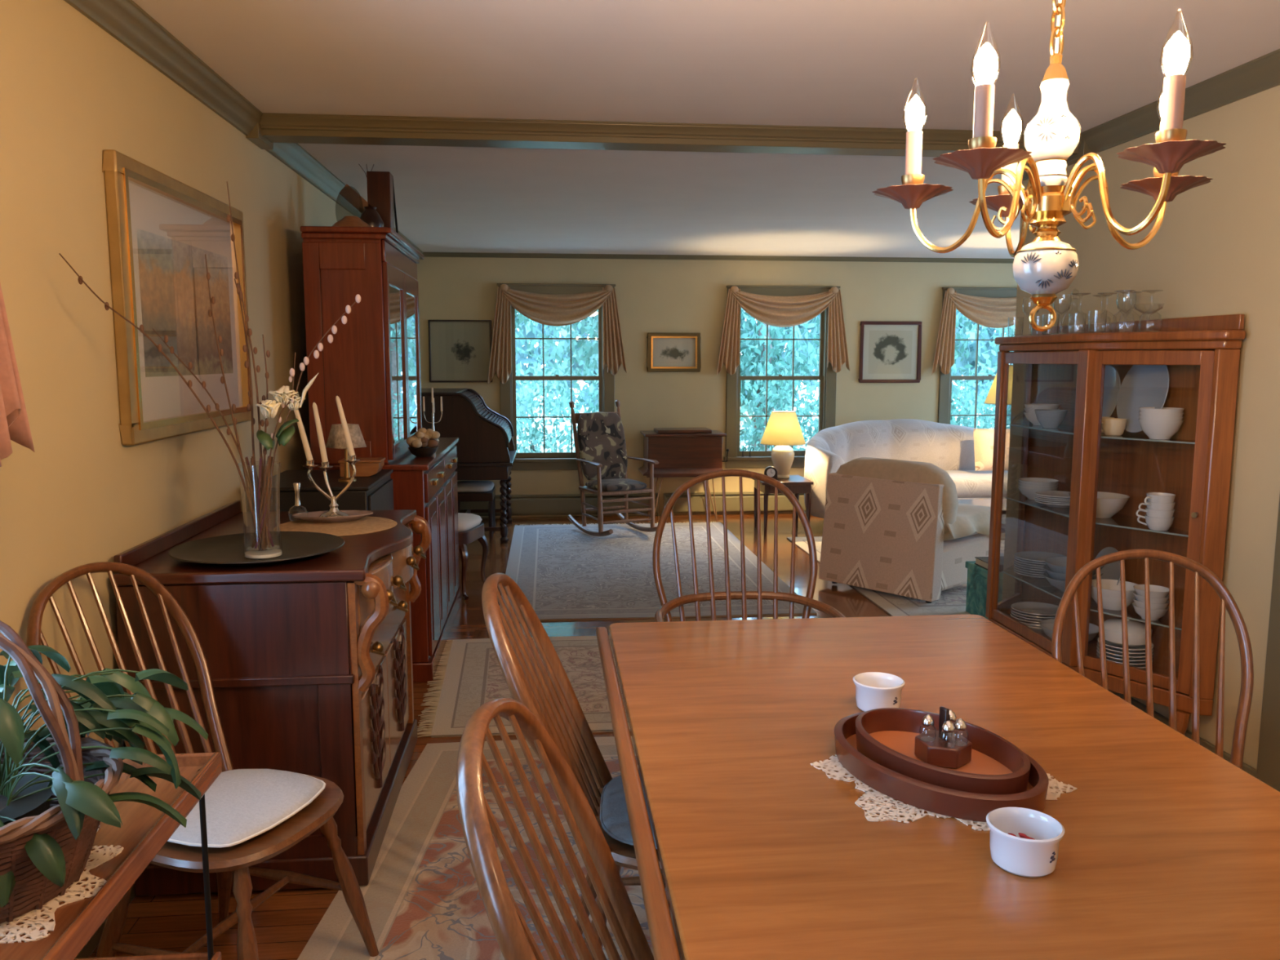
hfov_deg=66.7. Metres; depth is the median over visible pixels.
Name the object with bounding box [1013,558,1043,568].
plate
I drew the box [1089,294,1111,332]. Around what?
goblet
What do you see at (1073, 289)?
decanter
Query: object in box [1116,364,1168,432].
platter
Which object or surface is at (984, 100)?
candle
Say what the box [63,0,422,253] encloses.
trim
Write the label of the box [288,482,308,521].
bell
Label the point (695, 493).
hood
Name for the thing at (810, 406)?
shrub
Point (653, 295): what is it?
wall
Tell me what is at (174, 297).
artwork
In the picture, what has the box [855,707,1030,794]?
oval tray
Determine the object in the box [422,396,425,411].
candle
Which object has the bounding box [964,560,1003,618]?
storage box
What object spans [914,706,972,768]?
cruet
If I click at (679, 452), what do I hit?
desk
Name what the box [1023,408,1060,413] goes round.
bowl
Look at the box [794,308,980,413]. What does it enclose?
tree
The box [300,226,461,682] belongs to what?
cabinet
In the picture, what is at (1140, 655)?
plate
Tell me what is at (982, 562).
book
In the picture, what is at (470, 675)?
runner rug
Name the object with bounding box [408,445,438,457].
bowl
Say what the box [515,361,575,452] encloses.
shrub
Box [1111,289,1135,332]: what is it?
goblet
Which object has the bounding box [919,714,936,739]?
bottle
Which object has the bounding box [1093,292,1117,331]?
goblet
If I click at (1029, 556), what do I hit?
plate
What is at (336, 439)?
candle lamp
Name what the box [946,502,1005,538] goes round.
pillow
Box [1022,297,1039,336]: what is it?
goblet
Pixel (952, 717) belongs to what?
bottle
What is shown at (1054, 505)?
plate
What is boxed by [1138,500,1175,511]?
cup
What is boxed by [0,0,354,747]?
wall
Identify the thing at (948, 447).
sofa
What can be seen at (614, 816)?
seat cushion
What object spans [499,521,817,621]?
living room rug
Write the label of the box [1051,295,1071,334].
goblet
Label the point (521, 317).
tree
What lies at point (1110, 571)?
platter
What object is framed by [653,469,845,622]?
armchair
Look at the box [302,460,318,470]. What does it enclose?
cup
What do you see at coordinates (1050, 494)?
plate
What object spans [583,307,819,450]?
tree
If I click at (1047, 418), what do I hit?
bowl
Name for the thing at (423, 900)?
dining rug
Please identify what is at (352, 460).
cup
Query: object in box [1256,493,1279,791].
trim
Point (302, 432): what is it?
taper candle
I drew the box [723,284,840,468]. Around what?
window
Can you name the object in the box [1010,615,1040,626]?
plate
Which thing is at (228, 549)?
serving tray
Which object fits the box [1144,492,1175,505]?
cup
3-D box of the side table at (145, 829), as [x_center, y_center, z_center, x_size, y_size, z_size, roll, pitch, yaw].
[-1.021,0.953,1.423,0.504,0.722,1.011,-1,7,-5]
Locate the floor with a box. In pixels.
[88,512,1005,959]
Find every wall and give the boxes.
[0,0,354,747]
[417,257,1017,517]
[1001,84,1279,768]
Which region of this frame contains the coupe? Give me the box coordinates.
[1133,302,1164,332]
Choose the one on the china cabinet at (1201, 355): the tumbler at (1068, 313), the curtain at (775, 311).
the tumbler at (1068, 313)
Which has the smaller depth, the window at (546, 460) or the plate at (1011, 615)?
the plate at (1011, 615)
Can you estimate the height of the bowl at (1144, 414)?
0.070 m
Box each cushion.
[167,768,325,847]
[577,411,627,480]
[585,478,647,491]
[600,769,657,848]
[835,457,958,534]
[943,530,977,541]
[944,470,1008,497]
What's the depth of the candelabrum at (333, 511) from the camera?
3.38 m
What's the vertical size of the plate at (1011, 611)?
0.021 m
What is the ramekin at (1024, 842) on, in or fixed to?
on the dining table at (1169, 849)
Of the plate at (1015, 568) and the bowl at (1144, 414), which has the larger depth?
the plate at (1015, 568)
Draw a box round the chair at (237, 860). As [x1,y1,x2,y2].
[26,561,378,959]
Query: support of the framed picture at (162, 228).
attached to the wall at (71, 92)
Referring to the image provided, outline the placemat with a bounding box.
[273,515,397,536]
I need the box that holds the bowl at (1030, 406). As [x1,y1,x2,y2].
[1024,403,1060,408]
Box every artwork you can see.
[136,228,233,377]
[438,328,482,373]
[653,339,693,365]
[867,330,912,373]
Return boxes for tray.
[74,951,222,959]
[168,531,344,565]
[834,711,1048,822]
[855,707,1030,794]
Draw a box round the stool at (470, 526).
[457,512,488,599]
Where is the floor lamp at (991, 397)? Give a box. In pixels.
[984,364,1013,540]
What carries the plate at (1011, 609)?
on the plate at (1011, 611)
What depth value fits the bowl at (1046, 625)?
4.10 m
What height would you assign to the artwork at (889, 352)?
0.411 m
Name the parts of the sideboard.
frame, drawer, door, pull, long drawer, pull, door, pull, pull, drawer, pull, pull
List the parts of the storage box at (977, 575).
lid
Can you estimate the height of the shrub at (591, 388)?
1.911 m
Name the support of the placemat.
on the sideboard
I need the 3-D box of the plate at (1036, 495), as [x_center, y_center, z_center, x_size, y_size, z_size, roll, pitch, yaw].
[1.776,0.076,4.118,0.190,0.021,0.190,-1,7,-5]
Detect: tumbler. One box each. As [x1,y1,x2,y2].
[1041,314,1059,334]
[1068,313,1086,333]
[1088,310,1107,331]
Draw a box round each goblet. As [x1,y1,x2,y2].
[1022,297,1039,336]
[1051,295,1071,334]
[1067,293,1090,333]
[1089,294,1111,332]
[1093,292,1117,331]
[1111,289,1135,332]
[1115,292,1136,331]
[1117,291,1142,332]
[1137,289,1163,331]
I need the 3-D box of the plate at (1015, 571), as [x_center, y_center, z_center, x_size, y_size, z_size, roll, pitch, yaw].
[1.780,0.418,4.323,0.224,0.021,0.224,-1,7,-5]
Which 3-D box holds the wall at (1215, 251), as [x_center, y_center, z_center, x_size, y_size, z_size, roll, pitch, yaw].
[2.293,0.105,1.311,0.130,2.440,7.330,-1,7,-5]
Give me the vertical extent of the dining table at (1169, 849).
0.739 m
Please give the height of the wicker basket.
0.418 m
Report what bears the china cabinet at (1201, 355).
on the floor
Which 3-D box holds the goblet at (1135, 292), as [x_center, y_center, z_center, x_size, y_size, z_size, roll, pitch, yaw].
[1.886,-0.648,3.775,0.072,0.160,0.072,-1,7,-5]
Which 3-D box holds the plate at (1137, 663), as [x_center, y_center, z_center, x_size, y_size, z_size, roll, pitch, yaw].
[1.868,0.689,3.747,0.196,0.021,0.196,-1,7,-5]
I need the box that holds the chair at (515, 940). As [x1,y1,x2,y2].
[456,697,653,959]
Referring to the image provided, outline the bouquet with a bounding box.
[58,181,360,550]
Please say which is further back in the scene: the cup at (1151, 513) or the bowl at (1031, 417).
the bowl at (1031, 417)
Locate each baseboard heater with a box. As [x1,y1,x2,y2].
[459,493,659,515]
[663,492,806,513]
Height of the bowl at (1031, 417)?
0.055 m
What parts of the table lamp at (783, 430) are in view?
lamp shade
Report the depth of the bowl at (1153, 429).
3.50 m
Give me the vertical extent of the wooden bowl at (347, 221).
0.070 m
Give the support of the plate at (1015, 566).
on the plate at (1015, 568)
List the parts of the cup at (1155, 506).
handle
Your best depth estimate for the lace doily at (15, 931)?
1.39 m
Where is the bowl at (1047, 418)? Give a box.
[1034,408,1067,428]
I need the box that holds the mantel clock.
[764,466,777,479]
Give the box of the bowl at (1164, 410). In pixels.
[1138,407,1184,413]
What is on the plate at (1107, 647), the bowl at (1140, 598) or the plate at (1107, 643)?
the plate at (1107, 643)
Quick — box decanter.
[1061,288,1084,332]
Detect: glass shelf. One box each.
[1007,492,1188,535]
[1010,421,1195,442]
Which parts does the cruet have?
handle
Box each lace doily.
[0,825,124,943]
[809,754,1076,831]
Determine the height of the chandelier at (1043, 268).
0.918 m
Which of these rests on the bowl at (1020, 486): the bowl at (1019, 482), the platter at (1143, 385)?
the bowl at (1019, 482)
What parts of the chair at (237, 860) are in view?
leg, leg, leg, seat, leg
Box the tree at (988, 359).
[962,320,1015,373]
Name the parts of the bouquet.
stem, stem, stem, stem, stem, stem, stem, stem, stem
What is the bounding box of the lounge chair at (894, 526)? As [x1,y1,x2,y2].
[818,457,1005,603]
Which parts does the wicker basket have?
handle, handle, handle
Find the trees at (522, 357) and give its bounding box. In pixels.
[515,308,1013,440]
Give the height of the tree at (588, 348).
5.549 m
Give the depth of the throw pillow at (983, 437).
8.68 m
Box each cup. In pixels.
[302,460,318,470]
[317,462,333,471]
[344,455,359,465]
[1101,417,1127,435]
[1135,506,1174,518]
[1137,514,1174,530]
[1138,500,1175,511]
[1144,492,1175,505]
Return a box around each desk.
[421,388,516,543]
[638,427,728,521]
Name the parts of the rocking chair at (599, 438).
post, armrest, head rail, leg, seat frame, post, armrest, leg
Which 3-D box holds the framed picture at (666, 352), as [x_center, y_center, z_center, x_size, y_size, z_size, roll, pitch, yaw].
[0.320,-1.199,9.129,0.512,0.365,0.030,-1,7,-5]
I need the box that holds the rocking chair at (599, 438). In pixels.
[568,400,658,536]
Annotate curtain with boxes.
[0,283,35,466]
[487,284,626,383]
[716,285,849,374]
[931,287,1016,374]
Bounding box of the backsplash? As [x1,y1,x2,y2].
[113,500,240,565]
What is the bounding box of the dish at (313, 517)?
[292,510,373,523]
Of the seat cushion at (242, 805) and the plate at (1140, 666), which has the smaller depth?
the seat cushion at (242, 805)
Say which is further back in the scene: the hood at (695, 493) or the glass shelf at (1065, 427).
the hood at (695, 493)
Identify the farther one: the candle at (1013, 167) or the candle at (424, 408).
the candle at (424, 408)
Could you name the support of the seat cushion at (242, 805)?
on the chair at (237, 860)
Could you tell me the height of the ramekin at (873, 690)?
0.062 m
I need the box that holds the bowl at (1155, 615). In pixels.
[1132,602,1168,620]
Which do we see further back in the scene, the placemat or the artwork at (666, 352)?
the artwork at (666, 352)
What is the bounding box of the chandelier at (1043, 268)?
[871,0,1226,331]
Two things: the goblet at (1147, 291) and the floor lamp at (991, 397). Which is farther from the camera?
the floor lamp at (991, 397)
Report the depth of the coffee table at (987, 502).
7.42 m
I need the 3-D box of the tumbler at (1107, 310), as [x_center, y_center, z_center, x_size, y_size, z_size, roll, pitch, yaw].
[1.734,-0.599,3.685,0.066,0.085,0.066,-1,7,-5]
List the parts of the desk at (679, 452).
leg, leg, lid, leg, leg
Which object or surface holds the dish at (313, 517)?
on the placemat
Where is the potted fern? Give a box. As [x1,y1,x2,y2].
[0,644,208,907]
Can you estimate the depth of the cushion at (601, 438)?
8.36 m
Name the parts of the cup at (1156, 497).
handle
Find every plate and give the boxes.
[1010,601,1058,616]
[1010,608,1055,618]
[1010,610,1054,621]
[1010,613,1039,624]
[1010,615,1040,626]
[1013,551,1066,563]
[1013,555,1046,565]
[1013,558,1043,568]
[1013,560,1044,569]
[1013,562,1045,572]
[1013,564,1044,574]
[1013,567,1044,577]
[1013,569,1045,579]
[1022,622,1042,629]
[1035,490,1070,498]
[1035,493,1070,500]
[1035,495,1070,502]
[1035,497,1070,504]
[1035,499,1069,507]
[1096,648,1153,662]
[1096,652,1152,665]
[1096,655,1152,668]
[1097,637,1153,651]
[1097,641,1153,654]
[1097,644,1153,658]
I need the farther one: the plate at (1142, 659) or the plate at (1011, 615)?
the plate at (1011, 615)
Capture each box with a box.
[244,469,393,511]
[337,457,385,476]
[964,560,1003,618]
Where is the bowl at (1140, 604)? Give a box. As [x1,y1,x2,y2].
[1132,596,1168,609]
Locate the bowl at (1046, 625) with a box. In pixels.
[1039,618,1098,641]
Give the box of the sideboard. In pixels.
[113,500,431,896]
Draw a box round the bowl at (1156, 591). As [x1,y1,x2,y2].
[1133,584,1168,597]
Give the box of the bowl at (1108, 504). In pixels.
[1068,491,1129,518]
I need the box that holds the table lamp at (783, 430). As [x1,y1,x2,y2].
[760,410,805,478]
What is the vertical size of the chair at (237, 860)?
1.001 m
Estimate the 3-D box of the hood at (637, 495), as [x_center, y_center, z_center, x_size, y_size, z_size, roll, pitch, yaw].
[-0.891,0.147,9.168,2.150,0.016,0.050,-1,7,-5]
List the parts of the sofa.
seat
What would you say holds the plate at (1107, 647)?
on the plate at (1140, 655)
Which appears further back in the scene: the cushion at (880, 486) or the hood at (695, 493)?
the hood at (695, 493)
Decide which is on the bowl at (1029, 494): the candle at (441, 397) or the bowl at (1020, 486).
the bowl at (1020, 486)
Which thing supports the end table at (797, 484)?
on the floor
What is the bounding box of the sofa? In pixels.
[804,418,1008,520]
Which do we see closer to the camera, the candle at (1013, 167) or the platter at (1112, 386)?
the candle at (1013, 167)
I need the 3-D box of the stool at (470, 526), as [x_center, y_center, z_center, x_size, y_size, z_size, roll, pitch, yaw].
[-1.248,0.469,6.235,0.450,0.496,0.450,1,7,9]
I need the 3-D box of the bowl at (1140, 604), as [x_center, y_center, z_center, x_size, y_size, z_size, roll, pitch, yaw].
[1.898,0.470,3.612,0.124,0.050,0.124,-1,7,-5]
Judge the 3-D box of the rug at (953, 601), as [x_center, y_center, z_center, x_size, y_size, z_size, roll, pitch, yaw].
[2.707,0.632,6.913,2.720,0.010,2.690,-1,7,-5]
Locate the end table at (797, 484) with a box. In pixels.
[751,475,813,535]
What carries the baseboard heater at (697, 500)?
attached to the wall at (653, 295)
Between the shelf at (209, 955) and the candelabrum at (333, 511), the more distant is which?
the candelabrum at (333, 511)
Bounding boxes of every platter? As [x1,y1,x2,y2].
[1093,546,1120,585]
[1102,364,1120,417]
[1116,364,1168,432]
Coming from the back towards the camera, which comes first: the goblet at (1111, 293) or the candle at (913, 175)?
the goblet at (1111, 293)
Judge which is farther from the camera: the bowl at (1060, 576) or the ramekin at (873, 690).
the bowl at (1060, 576)
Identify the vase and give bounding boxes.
[237,461,283,559]
[360,206,383,226]
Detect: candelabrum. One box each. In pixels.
[302,455,359,517]
[422,387,442,440]
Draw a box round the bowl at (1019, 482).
[1017,480,1058,487]
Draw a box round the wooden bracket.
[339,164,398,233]
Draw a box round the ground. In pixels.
[516,400,1009,452]
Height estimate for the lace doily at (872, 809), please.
0.002 m
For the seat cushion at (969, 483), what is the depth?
8.37 m
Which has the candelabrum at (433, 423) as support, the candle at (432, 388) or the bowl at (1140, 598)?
the candle at (432, 388)
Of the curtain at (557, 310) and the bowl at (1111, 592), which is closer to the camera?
the bowl at (1111, 592)
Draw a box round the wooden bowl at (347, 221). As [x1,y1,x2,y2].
[332,216,370,226]
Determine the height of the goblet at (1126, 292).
0.156 m
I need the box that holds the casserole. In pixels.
[1103,616,1152,646]
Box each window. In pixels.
[497,283,615,470]
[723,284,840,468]
[937,287,1017,427]
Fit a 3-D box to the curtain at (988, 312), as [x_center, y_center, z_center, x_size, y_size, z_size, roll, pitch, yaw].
[3.438,-1.425,9.340,1.287,0.827,0.076,-1,7,-5]
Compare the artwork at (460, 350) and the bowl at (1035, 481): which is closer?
the bowl at (1035, 481)
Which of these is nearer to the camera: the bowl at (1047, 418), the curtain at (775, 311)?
the bowl at (1047, 418)
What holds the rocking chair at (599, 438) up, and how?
on the living room rug at (565, 572)
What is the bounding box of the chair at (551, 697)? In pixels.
[481,573,682,959]
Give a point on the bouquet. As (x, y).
(282, 396)
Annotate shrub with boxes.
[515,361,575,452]
[564,368,598,452]
[739,361,818,450]
[795,381,819,450]
[950,361,1011,428]
[950,366,983,427]
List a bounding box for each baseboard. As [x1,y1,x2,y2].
[75,884,135,958]
[1109,690,1256,777]
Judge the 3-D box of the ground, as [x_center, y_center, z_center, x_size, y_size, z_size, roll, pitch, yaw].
[2.401,-1.326,27.554,60.000,0.300,35.690,-1,7,-5]
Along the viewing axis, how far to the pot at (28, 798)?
1.46 m
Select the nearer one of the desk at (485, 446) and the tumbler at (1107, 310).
the tumbler at (1107, 310)
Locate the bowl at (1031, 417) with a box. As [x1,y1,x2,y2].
[1023,412,1040,425]
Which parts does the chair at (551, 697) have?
leg, leg, seat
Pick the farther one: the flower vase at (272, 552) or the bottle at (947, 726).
the flower vase at (272, 552)
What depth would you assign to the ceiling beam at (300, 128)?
3.99 m
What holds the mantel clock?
on the end table at (797, 484)
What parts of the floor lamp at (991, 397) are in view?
lamp shade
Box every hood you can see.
[495,493,657,497]
[665,492,804,495]
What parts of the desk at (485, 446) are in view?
rim moulding, panel, foot rail, rim moulding, panel, twisted leg, twisted leg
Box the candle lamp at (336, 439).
[325,423,366,482]
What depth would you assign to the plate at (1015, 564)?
4.26 m
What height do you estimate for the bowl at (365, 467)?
0.068 m
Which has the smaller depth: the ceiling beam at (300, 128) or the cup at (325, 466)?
the cup at (325, 466)
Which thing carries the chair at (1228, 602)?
on the dining rug at (423, 900)
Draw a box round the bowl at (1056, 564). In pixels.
[1043,556,1104,575]
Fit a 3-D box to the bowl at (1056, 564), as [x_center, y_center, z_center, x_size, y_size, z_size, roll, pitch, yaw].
[1.806,0.372,4.046,0.236,0.060,0.236,-1,7,-5]
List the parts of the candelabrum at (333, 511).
arm, arm, arm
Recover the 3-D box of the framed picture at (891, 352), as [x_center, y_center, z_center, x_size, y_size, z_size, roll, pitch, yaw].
[2.404,-1.227,9.328,0.612,0.585,0.025,-1,7,-5]
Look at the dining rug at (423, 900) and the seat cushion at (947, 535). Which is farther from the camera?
the seat cushion at (947, 535)
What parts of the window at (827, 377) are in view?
sill, sash, sash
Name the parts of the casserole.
lid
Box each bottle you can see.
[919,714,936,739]
[938,720,956,746]
[948,710,958,734]
[951,718,968,744]
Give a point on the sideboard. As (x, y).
(309, 659)
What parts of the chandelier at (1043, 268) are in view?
bulb, arm, bulb, arm, bulb, arm, vase stem, cord, chain, arm, arm, bulb, bulb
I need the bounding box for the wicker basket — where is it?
[0,620,124,924]
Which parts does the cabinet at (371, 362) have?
panel frame, cornice, door, pane, door, pane, door, drawer, panel, pull, door, pull, panel, door, drawer, panel, pull, door, pull, panel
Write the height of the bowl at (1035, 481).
0.050 m
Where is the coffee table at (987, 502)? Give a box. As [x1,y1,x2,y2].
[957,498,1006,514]
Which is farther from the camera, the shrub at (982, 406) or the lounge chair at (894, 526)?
the shrub at (982, 406)
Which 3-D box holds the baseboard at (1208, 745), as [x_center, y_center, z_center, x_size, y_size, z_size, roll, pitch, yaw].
[2.218,1.252,1.447,0.018,0.130,7.330,-1,7,-5]
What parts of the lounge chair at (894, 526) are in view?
seat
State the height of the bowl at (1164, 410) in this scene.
0.070 m
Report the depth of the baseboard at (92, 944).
2.45 m
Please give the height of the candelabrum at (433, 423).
0.305 m
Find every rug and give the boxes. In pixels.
[297,736,672,959]
[417,635,631,737]
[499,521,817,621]
[786,536,1004,616]
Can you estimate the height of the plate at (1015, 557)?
0.021 m
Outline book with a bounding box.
[974,556,1004,572]
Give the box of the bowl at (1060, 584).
[1042,571,1065,591]
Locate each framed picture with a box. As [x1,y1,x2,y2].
[102,149,251,445]
[427,320,492,382]
[646,333,701,372]
[857,320,921,382]
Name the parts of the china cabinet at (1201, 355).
post, frame, post, frame, post, panel, moulding, gallery rail, door, leg, knob, post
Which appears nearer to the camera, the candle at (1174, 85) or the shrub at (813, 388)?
the candle at (1174, 85)
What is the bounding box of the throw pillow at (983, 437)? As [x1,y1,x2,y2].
[973,428,1009,471]
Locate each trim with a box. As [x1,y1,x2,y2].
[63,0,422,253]
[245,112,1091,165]
[422,252,1013,263]
[1017,48,1279,181]
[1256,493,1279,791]
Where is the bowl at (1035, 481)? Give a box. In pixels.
[1017,477,1058,484]
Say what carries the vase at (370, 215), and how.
on the cabinet at (371, 362)
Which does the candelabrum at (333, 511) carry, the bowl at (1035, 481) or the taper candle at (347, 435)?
the taper candle at (347, 435)
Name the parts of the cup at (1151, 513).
handle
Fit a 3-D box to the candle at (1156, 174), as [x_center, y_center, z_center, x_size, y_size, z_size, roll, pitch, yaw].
[0.736,-0.452,1.356,0.033,0.095,0.033,-1,7,-5]
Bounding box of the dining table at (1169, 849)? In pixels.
[595,614,1279,959]
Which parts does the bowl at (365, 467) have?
lid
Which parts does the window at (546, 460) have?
sill, sash, sash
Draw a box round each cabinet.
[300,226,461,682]
[985,314,1245,735]
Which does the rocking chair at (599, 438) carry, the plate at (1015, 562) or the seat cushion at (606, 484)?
the seat cushion at (606, 484)
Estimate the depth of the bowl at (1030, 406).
4.23 m
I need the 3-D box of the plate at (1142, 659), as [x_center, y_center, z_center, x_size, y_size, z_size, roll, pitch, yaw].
[1.868,0.675,3.746,0.196,0.021,0.196,-1,7,-5]
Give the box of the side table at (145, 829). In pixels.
[0,752,222,959]
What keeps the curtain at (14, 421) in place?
hanging from the window
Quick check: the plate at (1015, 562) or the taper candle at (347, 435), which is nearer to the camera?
the taper candle at (347, 435)
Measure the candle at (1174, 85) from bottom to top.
0.095 m
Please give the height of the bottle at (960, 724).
0.046 m
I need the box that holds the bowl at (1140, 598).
[1133,591,1168,604]
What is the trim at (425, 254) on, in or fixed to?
attached to the wall at (653, 295)
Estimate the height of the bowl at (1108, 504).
0.085 m
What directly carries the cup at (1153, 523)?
on the china cabinet at (1201, 355)
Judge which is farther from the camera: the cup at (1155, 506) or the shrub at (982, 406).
the shrub at (982, 406)
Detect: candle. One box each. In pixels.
[293,408,312,461]
[312,400,328,462]
[335,393,355,455]
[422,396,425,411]
[431,387,433,402]
[440,396,442,411]
[901,129,924,185]
[968,83,996,149]
[997,142,1018,195]
[1152,122,1179,177]
[1155,74,1186,142]
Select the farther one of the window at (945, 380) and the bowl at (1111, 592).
the window at (945, 380)
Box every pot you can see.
[0,771,53,825]
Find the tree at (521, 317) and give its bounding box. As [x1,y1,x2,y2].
[515,310,532,330]
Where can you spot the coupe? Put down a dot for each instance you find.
(1147, 303)
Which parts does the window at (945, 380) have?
sash, sash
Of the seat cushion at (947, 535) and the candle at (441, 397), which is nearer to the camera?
the candle at (441, 397)
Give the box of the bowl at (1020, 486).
[1017,484,1058,490]
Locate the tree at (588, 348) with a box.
[515,309,598,402]
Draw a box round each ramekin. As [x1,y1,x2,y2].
[853,671,905,711]
[986,807,1064,877]
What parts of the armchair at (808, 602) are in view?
arm rail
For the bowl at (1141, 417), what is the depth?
3.48 m
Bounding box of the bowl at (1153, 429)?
[1137,418,1183,439]
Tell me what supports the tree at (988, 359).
on the ground
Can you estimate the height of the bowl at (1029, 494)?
0.050 m
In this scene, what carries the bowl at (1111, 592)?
on the china cabinet at (1201, 355)
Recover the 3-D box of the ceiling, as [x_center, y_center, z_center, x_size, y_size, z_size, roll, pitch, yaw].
[2.393,-1.440,3.366,8.070,0.120,12.050,-1,7,-5]
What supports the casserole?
on the plate at (1107, 643)
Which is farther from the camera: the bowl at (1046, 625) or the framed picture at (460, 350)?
the framed picture at (460, 350)
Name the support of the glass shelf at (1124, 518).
attached to the china cabinet at (1201, 355)
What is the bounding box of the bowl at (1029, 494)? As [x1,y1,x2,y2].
[1017,486,1057,499]
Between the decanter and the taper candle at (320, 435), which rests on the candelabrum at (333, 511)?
the taper candle at (320, 435)
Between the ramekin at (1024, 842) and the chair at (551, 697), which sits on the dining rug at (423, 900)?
the chair at (551, 697)
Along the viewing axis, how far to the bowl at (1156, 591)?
3.61 m
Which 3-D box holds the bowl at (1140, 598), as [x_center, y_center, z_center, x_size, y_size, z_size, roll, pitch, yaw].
[1.898,0.448,3.609,0.124,0.050,0.124,-1,7,-5]
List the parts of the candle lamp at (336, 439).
lamp shade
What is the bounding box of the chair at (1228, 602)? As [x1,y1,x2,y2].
[1051,549,1253,768]
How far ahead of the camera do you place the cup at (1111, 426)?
3.69 m
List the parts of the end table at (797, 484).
leg, leg, drawer, leg, leg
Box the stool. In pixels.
[457,480,495,541]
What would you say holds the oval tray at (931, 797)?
on the lace doily at (872, 809)
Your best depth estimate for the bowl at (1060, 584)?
4.01 m
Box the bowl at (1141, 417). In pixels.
[1138,414,1183,421]
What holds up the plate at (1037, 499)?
on the plate at (1054, 505)
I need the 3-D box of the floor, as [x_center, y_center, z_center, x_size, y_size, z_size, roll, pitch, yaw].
[2.390,1.100,3.682,8.070,0.120,12.050,-1,7,-5]
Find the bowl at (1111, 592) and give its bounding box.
[1090,578,1137,610]
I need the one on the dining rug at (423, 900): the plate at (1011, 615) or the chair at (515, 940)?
the chair at (515, 940)
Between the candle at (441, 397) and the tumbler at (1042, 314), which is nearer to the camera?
the tumbler at (1042, 314)
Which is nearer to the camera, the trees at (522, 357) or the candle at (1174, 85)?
the candle at (1174, 85)
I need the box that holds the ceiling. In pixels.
[132,0,1279,258]
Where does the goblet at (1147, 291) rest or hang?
on the china cabinet at (1201, 355)
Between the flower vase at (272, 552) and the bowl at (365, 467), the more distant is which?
the bowl at (365, 467)
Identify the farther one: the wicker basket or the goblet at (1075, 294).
the goblet at (1075, 294)
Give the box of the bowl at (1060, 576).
[1043,564,1102,581]
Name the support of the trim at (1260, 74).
attached to the wall at (1215, 251)
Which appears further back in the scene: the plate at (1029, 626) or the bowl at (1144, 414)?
the plate at (1029, 626)
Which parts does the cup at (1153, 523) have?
handle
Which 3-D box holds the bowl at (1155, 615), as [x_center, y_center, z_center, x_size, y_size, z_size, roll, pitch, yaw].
[1.898,0.491,3.614,0.124,0.050,0.124,-1,7,-5]
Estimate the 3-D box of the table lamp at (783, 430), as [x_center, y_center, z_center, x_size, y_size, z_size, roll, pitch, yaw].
[1.239,-0.305,8.422,0.395,0.578,0.395,-1,7,-5]
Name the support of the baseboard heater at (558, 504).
attached to the wall at (653, 295)
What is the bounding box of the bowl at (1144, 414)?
[1138,411,1184,417]

